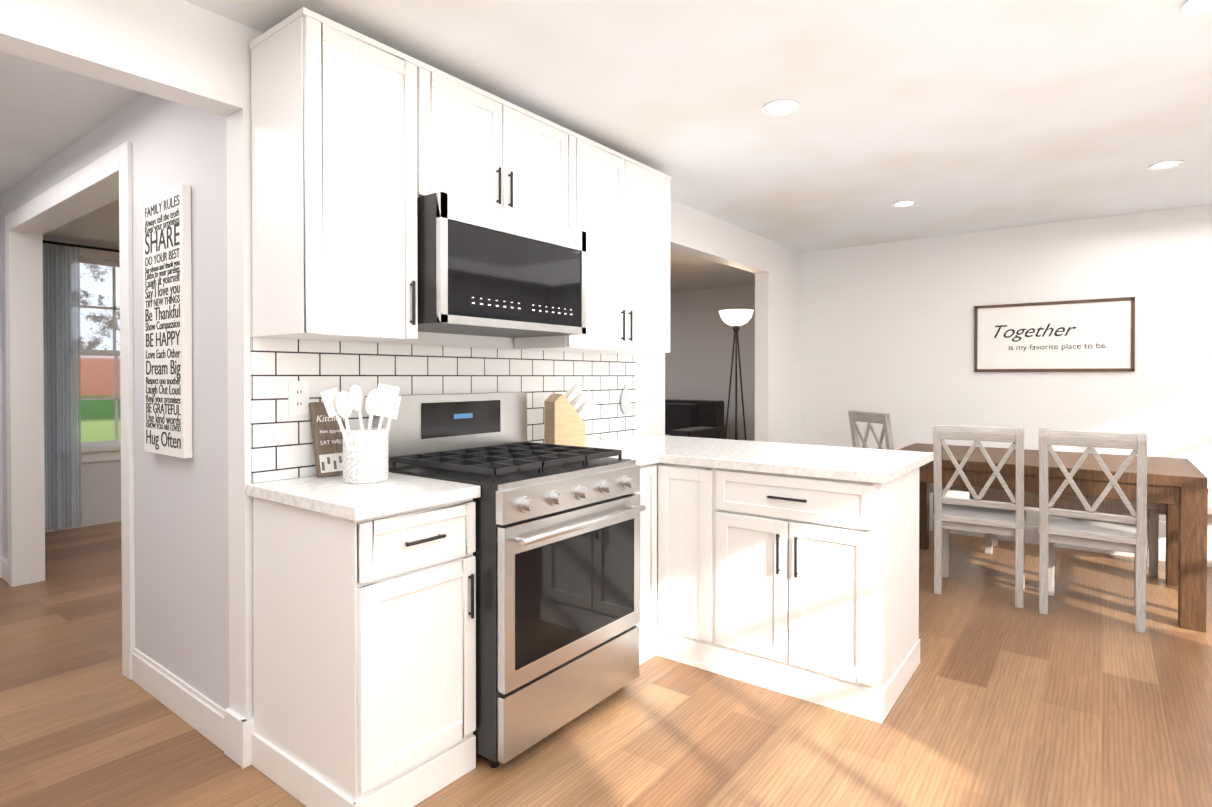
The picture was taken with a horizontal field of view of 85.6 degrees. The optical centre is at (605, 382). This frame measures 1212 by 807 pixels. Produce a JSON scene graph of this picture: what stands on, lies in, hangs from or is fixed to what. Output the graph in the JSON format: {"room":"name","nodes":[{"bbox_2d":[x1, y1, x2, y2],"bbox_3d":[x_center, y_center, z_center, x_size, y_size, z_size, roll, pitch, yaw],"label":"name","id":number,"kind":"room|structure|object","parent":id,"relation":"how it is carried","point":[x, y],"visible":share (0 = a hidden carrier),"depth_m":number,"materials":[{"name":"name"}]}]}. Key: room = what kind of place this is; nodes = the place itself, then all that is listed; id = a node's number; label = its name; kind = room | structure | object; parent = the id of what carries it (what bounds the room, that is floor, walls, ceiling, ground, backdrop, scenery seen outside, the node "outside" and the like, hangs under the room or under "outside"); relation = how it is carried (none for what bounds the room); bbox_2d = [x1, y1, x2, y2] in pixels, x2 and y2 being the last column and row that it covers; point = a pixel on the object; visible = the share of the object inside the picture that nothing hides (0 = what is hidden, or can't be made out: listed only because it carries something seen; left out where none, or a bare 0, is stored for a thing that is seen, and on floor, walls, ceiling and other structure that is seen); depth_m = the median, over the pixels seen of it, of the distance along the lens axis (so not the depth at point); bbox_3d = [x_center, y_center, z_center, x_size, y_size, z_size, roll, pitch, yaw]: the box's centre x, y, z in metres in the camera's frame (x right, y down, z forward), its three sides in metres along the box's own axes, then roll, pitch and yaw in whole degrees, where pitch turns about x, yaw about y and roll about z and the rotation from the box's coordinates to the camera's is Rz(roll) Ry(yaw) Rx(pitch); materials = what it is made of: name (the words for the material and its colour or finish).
{"room":"kitchen","nodes":[
{"label":"kitchen","id":0,"kind":"room"},
{"bbox_2d":[0,241,2,555],"bbox_3d":[-4.206,0.031,3.686,0.120,2.400,1.180,0,1,37],"label":"wall","id":1,"kind":"structure","parent":0,"point":[1,516],"depth_m":4.11,"materials":[{"name":"white paint"}]},
{"bbox_2d":[43,236,120,530],"bbox_3d":[-2.810,-0.005,7.674,0.120,2.400,6.620,0,1,37],"label":"wall","id":2,"kind":"structure","parent":0,"point":[100,480],"depth_m":5.59,"materials":[{"name":"white paint"}]},
{"bbox_2d":[43,240,118,251],"bbox_3d":[-4.059,-1.123,5.818,0.118,0.038,1.830,0,1,37],"label":"curtain rod","id":3,"kind":"object","parent":2,"relation":"attached to","point":[79,246],"visible":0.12,"depth_m":5.39,"materials":[{"name":"grey metal"}]},
{"bbox_2d":[43,243,81,530],"bbox_3d":[-4.454,0.042,5.244,0.044,2.290,0.400,0,1,37],"label":"curtain","id":4,"kind":"object","parent":3,"relation":"hanging from","point":[62,380],"visible":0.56,"depth_m":5.32,"materials":[{"name":"grey fabric"}]},
{"bbox_2d":[59,242,120,462],"bbox_3d":[-4.157,-0.238,5.844,0.155,1.820,1.240,0,1,37],"label":"window","id":5,"kind":"structure","parent":2,"relation":"in","point":[99,451],"depth_m":5.63,"materials":[{"name":"white"}]},
{"bbox_2d":[0,93,228,708],"bbox_3d":[-3.064,0.032,3.635,4.600,2.400,0.120,0,1,37],"label":"wall","id":6,"kind":"structure","parent":0,"point":[181,525],"depth_m":2.42,"materials":[{"name":"white paint"}]},
{"bbox_2d":[143,184,192,458],"bbox_3d":[-1.653,-0.218,2.465,0.380,0.980,0.030,0,1,37],"label":"sign","id":7,"kind":"object","parent":6,"relation":"attached to","point":[184,435],"visible":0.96,"depth_m":2.40,"materials":[{"name":"white fabric"}]},
{"bbox_2d":[145,195,178,217],"bbox_3d":[-1.661,-0.655,2.448,0.330,0.037,0.002,0,1,37],"label":"lettering","id":8,"kind":"object","parent":7,"relation":"attached to","point":[171,206],"visible":1,"depth_m":2.43,"materials":[{"name":"black paint"}]},
{"bbox_2d":[145,208,178,226],"bbox_3d":[-1.663,-0.609,2.450,0.330,0.037,0.002,0,1,37],"label":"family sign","id":9,"kind":"object","parent":7,"relation":"attached to","point":[166,217],"visible":1,"depth_m":2.43,"materials":[{"name":"black paint"}]},
{"bbox_2d":[145,218,178,234],"bbox_3d":[-1.662,-0.583,2.449,0.330,0.037,0.002,0,1,37],"label":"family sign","id":10,"kind":"object","parent":7,"relation":"attached to","point":[155,227],"visible":1,"depth_m":2.46,"materials":[{"name":"black paint"}]},
{"bbox_2d":[145,223,179,254],"bbox_3d":[-1.662,-0.534,2.449,0.330,0.080,0.002,0,1,37],"label":"lettering","id":11,"kind":"object","parent":7,"relation":"attached to","point":[162,236],"visible":1,"depth_m":2.44,"materials":[{"name":"black paint"}]},
{"bbox_2d":[145,248,179,265],"bbox_3d":[-1.661,-0.466,2.449,0.330,0.034,0.002,0,1,37],"label":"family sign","id":12,"kind":"object","parent":7,"relation":"attached to","point":[164,256],"visible":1,"depth_m":2.44,"materials":[{"name":"black paint"}]},
{"bbox_2d":[145,261,179,274],"bbox_3d":[-1.663,-0.429,2.451,0.330,0.030,0.002,0,1,37],"label":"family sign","id":13,"kind":"object","parent":7,"relation":"attached to","point":[161,267],"visible":1,"depth_m":2.45,"materials":[{"name":"black paint"}]},
{"bbox_2d":[145,267,179,279],"bbox_3d":[-1.662,-0.406,2.450,0.330,0.034,0.002,0,1,37],"label":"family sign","id":14,"kind":"object","parent":7,"relation":"attached to","point":[151,276],"visible":1,"depth_m":2.45,"materials":[{"name":"black paint"}]},
{"bbox_2d":[145,271,179,288],"bbox_3d":[-1.660,-0.377,2.449,0.330,0.044,0.002,0,1,37],"label":"lettering","id":15,"kind":"object","parent":7,"relation":"attached to","point":[164,280],"visible":1,"depth_m":2.44,"materials":[{"name":"black paint"}]},
{"bbox_2d":[145,285,179,301],"bbox_3d":[-1.663,-0.336,2.452,0.330,0.055,0.002,0,1,37],"label":"lettering","id":16,"kind":"object","parent":7,"relation":"attached to","point":[164,292],"visible":1,"depth_m":2.45,"materials":[{"name":"black paint"}]},
{"bbox_2d":[145,295,179,307],"bbox_3d":[-1.663,-0.301,2.452,0.330,0.028,0.002,0,1,37],"label":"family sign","id":17,"kind":"object","parent":7,"relation":"attached to","point":[171,299],"visible":1,"depth_m":2.44,"materials":[{"name":"black paint"}]},
{"bbox_2d":[145,304,179,321],"bbox_3d":[-1.662,-0.259,2.452,0.330,0.050,0.002,0,1,37],"label":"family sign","id":18,"kind":"object","parent":7,"relation":"attached to","point":[156,308],"visible":1,"depth_m":2.45,"materials":[{"name":"black paint"}]},
{"bbox_2d":[145,320,179,330],"bbox_3d":[-1.663,-0.209,2.453,0.330,0.041,0.002,0,1,37],"label":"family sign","id":19,"kind":"object","parent":7,"relation":"attached to","point":[166,325],"visible":1,"depth_m":2.43,"materials":[{"name":"black paint"}]},
{"bbox_2d":[146,330,179,346],"bbox_3d":[-1.660,-0.162,2.451,0.330,0.053,0.002,0,1,37],"label":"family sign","id":20,"kind":"object","parent":7,"relation":"attached to","point":[171,337],"visible":1,"depth_m":2.44,"materials":[{"name":"black paint"}]},
{"bbox_2d":[146,349,179,358],"bbox_3d":[-1.661,-0.107,2.452,0.330,0.034,0.002,0,1,37],"label":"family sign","id":21,"kind":"object","parent":7,"relation":"attached to","point":[163,353],"visible":1,"depth_m":2.44,"materials":[{"name":"black paint"}]},
{"bbox_2d":[146,377,179,385],"bbox_3d":[-1.661,-0.002,2.454,0.330,0.036,0.002,0,1,37],"label":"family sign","id":22,"kind":"object","parent":7,"relation":"attached to","point":[154,380],"visible":1,"depth_m":2.47,"materials":[{"name":"black paint"}]},
{"bbox_2d":[146,384,179,396],"bbox_3d":[-1.662,0.033,2.455,0.330,0.047,0.002,0,1,37],"label":"lettering","id":23,"kind":"object","parent":7,"relation":"attached to","point":[155,390],"visible":1,"depth_m":2.45,"materials":[{"name":"black paint"}]},
{"bbox_2d":[146,360,180,378],"bbox_3d":[-1.660,-0.047,2.452,0.330,0.071,0.002,0,1,37],"label":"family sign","id":24,"kind":"object","parent":7,"relation":"attached to","point":[164,366],"visible":1,"depth_m":2.44,"materials":[{"name":"black paint"}]},
{"bbox_2d":[146,394,180,404],"bbox_3d":[-1.662,0.067,2.455,0.330,0.037,0.002,0,1,37],"label":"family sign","id":25,"kind":"object","parent":7,"relation":"attached to","point":[173,400],"visible":1,"depth_m":2.44,"materials":[{"name":"black paint"}]},
{"bbox_2d":[146,403,180,414],"bbox_3d":[-1.661,0.099,2.454,0.330,0.038,0.002,0,1,37],"label":"lettering","id":26,"kind":"object","parent":7,"relation":"attached to","point":[157,408],"visible":1,"depth_m":2.46,"materials":[{"name":"black paint"}]},
{"bbox_2d":[146,412,180,424],"bbox_3d":[-1.662,0.137,2.455,0.330,0.036,0.002,0,1,37],"label":"lettering","id":27,"kind":"object","parent":7,"relation":"attached to","point":[168,420],"visible":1,"depth_m":2.43,"materials":[{"name":"black paint"}]},
{"bbox_2d":[146,422,180,431],"bbox_3d":[-1.662,0.167,2.456,0.330,0.021,0.002,0,1,37],"label":"lettering","id":28,"kind":"object","parent":7,"relation":"attached to","point":[161,426],"visible":1,"depth_m":2.46,"materials":[{"name":"black paint"}]},
{"bbox_2d":[146,429,180,449],"bbox_3d":[-1.662,0.221,2.456,0.330,0.073,0.002,0,1,37],"label":"lettering","id":29,"kind":"object","parent":7,"relation":"attached to","point":[175,442],"visible":1,"depth_m":2.44,"materials":[{"name":"black paint"}]},
{"bbox_2d":[0,0,800,718],"bbox_3d":[-0.522,0.037,3.080,0.120,2.400,7.710,0,1,37],"label":"wall","id":30,"kind":"structure","parent":0,"point":[186,54],"depth_m":2.14,"materials":[{"name":"white paint"}]},
{"bbox_2d":[249,7,424,341],"bbox_3d":[-0.896,-0.624,2.184,0.337,0.953,0.400,0,1,37],"label":"upper cabinet","id":31,"kind":"object","parent":30,"relation":"attached to","point":[361,143],"depth_m":2.05,"materials":[{"name":"white wood"}]},
{"bbox_2d":[251,337,635,482],"bbox_3d":[-0.492,0.083,3.014,0.008,0.476,2.200,0,1,37],"label":"tile backsplash","id":32,"kind":"structure","parent":30,"relation":"attached to","point":[282,443],"depth_m":2.61,"materials":[{"name":"white tile"}]},
{"bbox_2d":[288,381,308,414],"bbox_3d":[-1.057,0.054,2.256,0.005,0.116,0.072,0,1,37],"label":"electrical outlet","id":33,"kind":"object","parent":32,"relation":"attached to","point":[298,397],"visible":1,"depth_m":2.25,"materials":[{"name":"white plastic"}]},
{"bbox_2d":[568,379,577,401],"bbox_3d":[-0.171,0.044,3.423,0.005,0.116,0.072,0,1,37],"label":"electrical outlet","id":34,"kind":"object","parent":32,"relation":"attached to","point":[571,382],"visible":0.21,"depth_m":3.41,"materials":[{"name":"white plastic"}]},
{"bbox_2d":[621,385,630,413],"bbox_3d":[0.114,0.100,3.784,0.021,0.171,0.100,0,1,37],"label":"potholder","id":35,"kind":"object","parent":32,"relation":"attached to","point":[625,401],"visible":0.98,"depth_m":3.77,"materials":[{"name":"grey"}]},
{"bbox_2d":[425,63,572,350],"bbox_3d":[-0.536,-0.628,2.658,0.337,0.953,0.790,0,1,37],"label":"upper cabinet","id":36,"kind":"object","parent":30,"relation":"attached to","point":[481,146],"depth_m":2.53,"materials":[{"name":"white wood"}]},
{"bbox_2d":[417,191,585,337],"bbox_3d":[-0.494,-0.423,2.631,0.440,0.438,0.776,0,1,37],"label":"microwave","id":37,"kind":"object","parent":36,"relation":"attached to","point":[487,270],"visible":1,"depth_m":2.41,"materials":[{"name":"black metal"}]},
{"bbox_2d":[0,141,1211,768],"bbox_3d":[0.232,0.107,4.473,8.602,2.238,7.804,0,1,37],"label":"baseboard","id":38,"kind":"structure","parent":30,"relation":"attached to","point":[98,183],"depth_m":3.63,"materials":[{"name":"white wood"}]},
{"bbox_2d":[565,132,670,353],"bbox_3d":[-0.040,-0.634,3.311,0.337,0.953,0.850,0,1,37],"label":"upper cabinet","id":39,"kind":"object","parent":30,"relation":"attached to","point":[621,203],"depth_m":3.19,"materials":[{"name":"white wood"}]},
{"bbox_2d":[0,521,1211,806],"bbox_3d":[-0.190,1.259,3.925,9.000,0.060,9.600,0,1,37],"label":"floor","id":40,"kind":"structure","parent":0,"point":[1082,693],"depth_m":2.38,"materials":[{"name":"brown wood"}]},
{"bbox_2d":[247,490,475,806],"bbox_3d":[-0.788,0.808,2.118,0.609,0.881,0.434,0,1,37],"label":"base cabinet","id":41,"kind":"object","parent":40,"relation":"on","point":[364,633],"depth_m":1.93,"materials":[{"name":"white wood"}]},
{"bbox_2d":[247,472,480,521],"bbox_3d":[-0.782,0.349,2.107,0.623,0.037,0.442,0,1,37],"label":"countertop","id":42,"kind":"structure","parent":41,"relation":"on","point":[401,493],"depth_m":1.99,"materials":[{"name":"white stone"}]},
{"bbox_2d":[309,402,345,476],"bbox_3d":[-0.971,0.198,2.311,0.072,0.258,0.124,0,1,37],"label":"plaque","id":43,"kind":"object","parent":42,"relation":"on","point":[328,459],"visible":0.67,"depth_m":2.29,"materials":[{"name":"brown wood"}]},
{"bbox_2d":[317,415,343,421],"bbox_3d":[-0.974,0.127,2.315,0.002,0.024,0.105,-14,-8,36],"label":"lettering","id":44,"kind":"object","parent":43,"relation":"attached to","point":[325,418],"visible":0.6,"depth_m":2.30,"materials":[{"name":"white paint"}]},
{"bbox_2d":[320,430,340,433],"bbox_3d":[-0.967,0.173,2.309,0.002,0.017,0.085,-16,-9,36],"label":"lettering","id":45,"kind":"object","parent":43,"relation":"attached to","point":[330,431],"visible":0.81,"depth_m":2.31,"materials":[{"name":"white paint"}]},
{"bbox_2d":[320,439,342,444],"bbox_3d":[-0.961,0.210,2.305,0.002,0.014,0.090,-14,-8,36],"label":"lettering","id":46,"kind":"object","parent":43,"relation":"attached to","point":[332,441],"visible":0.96,"depth_m":2.30,"materials":[{"name":"white paint"}]},
{"bbox_2d":[320,383,400,483],"bbox_3d":[-0.807,0.166,2.186,0.144,0.326,0.288,0,1,37],"label":"utensil crock","id":47,"kind":"object","parent":42,"relation":"on","point":[365,455],"visible":1,"depth_m":2.14,"materials":[{"name":"ceramic"}]},
{"bbox_2d":[372,392,645,767],"bbox_3d":[-0.349,0.646,2.540,0.756,1.190,0.762,0,1,37],"label":"gas range","id":48,"kind":"object","parent":40,"relation":"on","point":[556,553],"visible":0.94,"depth_m":2.31,"materials":[{"name":"silver metal"}]},
{"bbox_2d":[665,399,725,438],"bbox_3d":[0.326,0.705,8.237,2.160,0.970,0.940,0,1,37],"label":"sofa","id":49,"kind":"object","parent":40,"relation":"on","point":[696,418],"visible":0.17,"depth_m":7.87,"materials":[{"name":"black"}]},
{"bbox_2d":[719,309,753,440],"bbox_3d":[1.155,0.287,5.871,0.334,1.850,0.312,0,1,37],"label":"floor lamp","id":50,"kind":"object","parent":40,"relation":"on","point":[735,318],"visible":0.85,"depth_m":5.83,"materials":[{"name":"black metal"}]},
{"bbox_2d":[635,466,920,723],"bbox_3d":[0.478,0.799,2.987,1.575,0.883,0.944,0,1,37],"label":"base cabinet","id":51,"kind":"object","parent":40,"relation":"on","point":[785,568],"depth_m":2.64,"materials":[{"name":"white wood"}]},
{"bbox_2d":[585,434,933,493],"bbox_3d":[0.536,0.340,3.044,1.588,0.037,1.112,0,1,37],"label":"countertop","id":52,"kind":"structure","parent":51,"relation":"on","point":[848,468],"depth_m":2.82,"materials":[{"name":"white stone"}]},
{"bbox_2d":[544,382,594,446],"bbox_3d":[-0.160,0.160,3.112,0.243,0.321,0.112,0,1,-31],"label":"knife block","id":53,"kind":"object","parent":52,"relation":"on","point":[564,423],"visible":0.94,"depth_m":3.05,"materials":[{"name":"brown wood"}]},
{"bbox_2d":[848,410,933,540],"bbox_3d":[2.255,0.723,5.134,0.517,0.990,0.450,0,1,-16],"label":"chair","id":54,"kind":"object","parent":40,"relation":"on","point":[871,417],"visible":0.31,"depth_m":5.02,"materials":[{"name":"grey wood"}]},
{"bbox_2d":[933,424,1025,607],"bbox_3d":[2.182,0.734,3.823,0.450,0.990,0.517,0,1,33],"label":"chair","id":55,"kind":"object","parent":40,"relation":"on","point":[977,514],"visible":1,"depth_m":3.68,"materials":[{"name":"grey wood"}]},
{"bbox_2d":[898,443,1208,631],"bbox_3d":[2.638,0.845,4.066,1.538,0.764,0.958,0,1,37],"label":"dining table","id":56,"kind":"object","parent":40,"relation":"on","point":[1178,487],"visible":0.65,"depth_m":3.54,"materials":[{"name":"brown wood"}]},
{"bbox_2d":[942,484,1211,577],"bbox_3d":[3.276,0.987,4.436,1.800,0.474,0.340,0,1,37],"label":"bench","id":57,"kind":"object","parent":40,"relation":"on","point":[1156,512],"visible":0.52,"depth_m":4.30,"materials":[{"name":"grey wood"}]},
{"bbox_2d":[1038,428,1147,632],"bbox_3d":[2.586,0.738,3.485,0.450,0.990,0.517,0,1,38],"label":"chair","id":58,"kind":"object","parent":40,"relation":"on","point":[1090,528],"visible":1,"depth_m":3.34,"materials":[{"name":"grey wood"}]},
{"bbox_2d":[0,0,1211,291],"bbox_3d":[-0.190,-1.211,3.903,8.840,0.080,9.440,0,1,37],"label":"ceiling","id":59,"kind":"structure","parent":0,"point":[958,116],"depth_m":2.68,"materials":[{"name":"paint"}]},
{"bbox_2d":[762,99,799,115],"bbox_3d":[0.737,-1.157,2.760,0.156,0.006,0.156,0,1,37],"label":"recessed light","id":60,"kind":"object","parent":59,"relation":"in","point":[783,107],"visible":1,"depth_m":2.76,"materials":[{"name":"white"}]},
{"bbox_2d":[891,201,916,207],"bbox_3d":[1.960,-1.171,4.304,0.156,0.006,0.156,0,1,37],"label":"recessed light","id":61,"kind":"object","parent":59,"relation":"in","point":[903,204],"visible":0.96,"depth_m":4.32,"materials":[{"name":"white"}]},
{"bbox_2d":[1147,160,1184,169],"bbox_3d":[3.004,-1.164,3.512,0.156,0.006,0.156,0,1,37],"label":"recessed light","id":62,"kind":"object","parent":59,"relation":"in","point":[1167,165],"visible":1,"depth_m":3.52,"materials":[{"name":"white"}]},
{"bbox_2d":[1181,0,1211,14],"bbox_3d":[1.830,-1.150,1.967,0.156,0.006,0.156,0,1,37],"label":"recessed light","id":63,"kind":"object","parent":59,"relation":"in","point":[1190,7],"visible":1,"depth_m":2.01,"materials":[{"name":"white"}]},
{"bbox_2d":[665,285,754,440],"bbox_3d":[1.039,-0.015,8.832,4.590,2.400,0.120,0,1,37],"label":"wall","id":64,"kind":"structure","parent":0,"point":[698,357],"depth_m":8.49,"materials":[{"name":"white paint"}]},
{"bbox_2d":[800,204,1211,546],"bbox_3d":[3.461,0.021,4.820,4.120,2.400,0.120,0,1,37],"label":"wall","id":65,"kind":"structure","parent":0,"point":[887,327],"depth_m":5.03,"materials":[{"name":"white paint"}]},
{"bbox_2d":[974,297,1134,371],"bbox_3d":[3.290,-0.337,4.856,0.983,0.518,0.022,0,1,37],"label":"sign","id":66,"kind":"object","parent":65,"relation":"attached to","point":[1109,323],"visible":0.98,"depth_m":4.82,"materials":[{"name":"white fabric"}]},
{"bbox_2d":[994,323,1075,341],"bbox_3d":[3.210,-0.372,4.914,0.520,0.128,0.002,0,1,37],"label":"lettering","id":67,"kind":"object","parent":66,"relation":"attached to","point":[1033,329],"visible":1,"depth_m":4.93,"materials":[{"name":"black paint"}]},
{"bbox_2d":[1009,343,1106,351],"bbox_3d":[3.321,-0.258,4.831,0.600,0.054,0.002,0,1,37],"label":"lettering","id":68,"kind":"object","parent":66,"relation":"attached to","point":[1057,346],"visible":1,"depth_m":4.82,"materials":[{"name":"black paint"}]},
{"label":"outside","id":69,"kind":"structure","parent":0,"visible":0},
{"bbox_2d":[80,263,120,441],"bbox_3d":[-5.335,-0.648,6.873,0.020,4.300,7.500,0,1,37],"label":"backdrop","id":70,"kind":"structure","parent":69,"point":[106,344],"depth_m":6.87,"materials":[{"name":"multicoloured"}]}
]}

